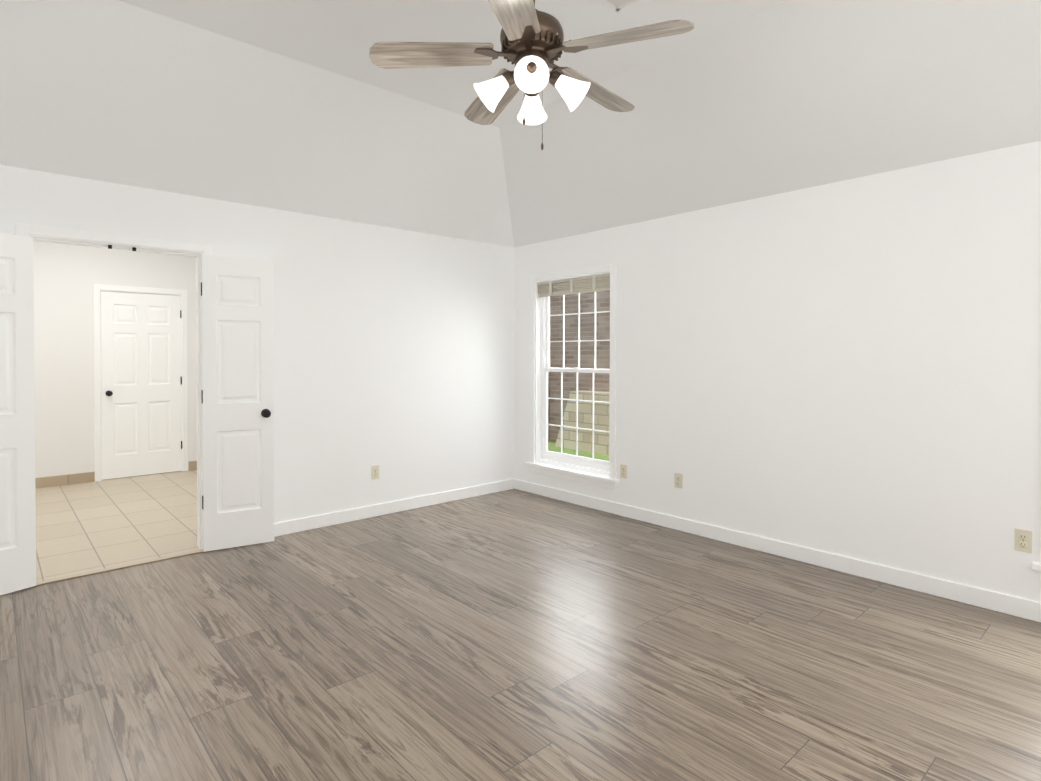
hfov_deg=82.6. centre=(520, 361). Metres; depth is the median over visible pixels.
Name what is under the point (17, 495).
door leaf
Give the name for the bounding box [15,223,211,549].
door frame
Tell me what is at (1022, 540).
outlet
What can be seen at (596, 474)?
window
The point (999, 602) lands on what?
baseboard
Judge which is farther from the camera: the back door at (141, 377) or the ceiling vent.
the back door at (141, 377)
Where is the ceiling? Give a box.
[0,0,1040,247]
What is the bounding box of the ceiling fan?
[369,0,693,149]
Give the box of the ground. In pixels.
[548,442,608,460]
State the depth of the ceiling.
3.35 m
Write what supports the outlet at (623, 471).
attached to the wall at (850, 368)
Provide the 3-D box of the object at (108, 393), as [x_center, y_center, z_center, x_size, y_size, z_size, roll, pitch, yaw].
[-4.473,0.347,6.439,0.062,0.062,0.181,-1,1,-42]
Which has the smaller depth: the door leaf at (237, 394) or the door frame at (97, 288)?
the door leaf at (237, 394)
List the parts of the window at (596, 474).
frame, window sash, glass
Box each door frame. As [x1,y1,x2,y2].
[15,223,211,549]
[93,284,187,481]
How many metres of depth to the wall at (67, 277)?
6.22 m
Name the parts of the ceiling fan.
blade, lamp shade, blade, arm, blade, motor, lamp shade, arm, lamp shade, arm, pull chain, arm, lamp shade, blade, blade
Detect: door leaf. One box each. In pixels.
[0,233,35,594]
[201,255,274,551]
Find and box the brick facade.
[550,290,609,442]
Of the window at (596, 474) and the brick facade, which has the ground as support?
the brick facade
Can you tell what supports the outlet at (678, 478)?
attached to the wall at (850, 368)
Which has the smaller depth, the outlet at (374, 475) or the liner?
the outlet at (374, 475)
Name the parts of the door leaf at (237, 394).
knob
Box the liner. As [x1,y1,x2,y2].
[535,271,609,462]
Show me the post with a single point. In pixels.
(548, 407)
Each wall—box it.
[0,165,513,522]
[33,241,196,477]
[514,141,1040,601]
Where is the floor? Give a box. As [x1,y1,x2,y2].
[0,470,1040,780]
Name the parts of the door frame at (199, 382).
ball catch on the door jamb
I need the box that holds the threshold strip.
[36,549,203,584]
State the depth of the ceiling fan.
2.41 m
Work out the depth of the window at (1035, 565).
3.00 m
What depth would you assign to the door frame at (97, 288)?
6.47 m
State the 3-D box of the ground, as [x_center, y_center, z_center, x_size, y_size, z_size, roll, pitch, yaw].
[1.351,1.510,5.947,26.000,0.160,26.000,-1,1,-42]
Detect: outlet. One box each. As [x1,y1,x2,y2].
[372,465,378,479]
[620,464,626,478]
[674,473,682,488]
[1014,528,1031,552]
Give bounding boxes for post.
[548,372,549,441]
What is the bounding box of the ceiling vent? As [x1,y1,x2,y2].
[599,0,637,11]
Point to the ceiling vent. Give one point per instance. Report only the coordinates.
(617, 5)
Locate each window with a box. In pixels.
[526,264,618,489]
[1031,501,1040,580]
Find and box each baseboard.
[35,461,196,488]
[274,479,513,536]
[514,479,1040,621]
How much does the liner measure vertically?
1.770 m
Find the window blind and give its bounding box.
[537,274,609,297]
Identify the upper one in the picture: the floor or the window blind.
the window blind
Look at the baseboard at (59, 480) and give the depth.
6.19 m
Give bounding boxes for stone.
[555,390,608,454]
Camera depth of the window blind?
5.41 m
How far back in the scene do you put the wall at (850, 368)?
3.69 m
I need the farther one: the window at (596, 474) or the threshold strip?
the window at (596, 474)
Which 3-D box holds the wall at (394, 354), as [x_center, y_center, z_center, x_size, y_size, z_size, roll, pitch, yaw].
[-2.083,-0.316,4.287,5.600,3.250,0.150,-1,1,-42]
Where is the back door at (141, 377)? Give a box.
[100,291,181,479]

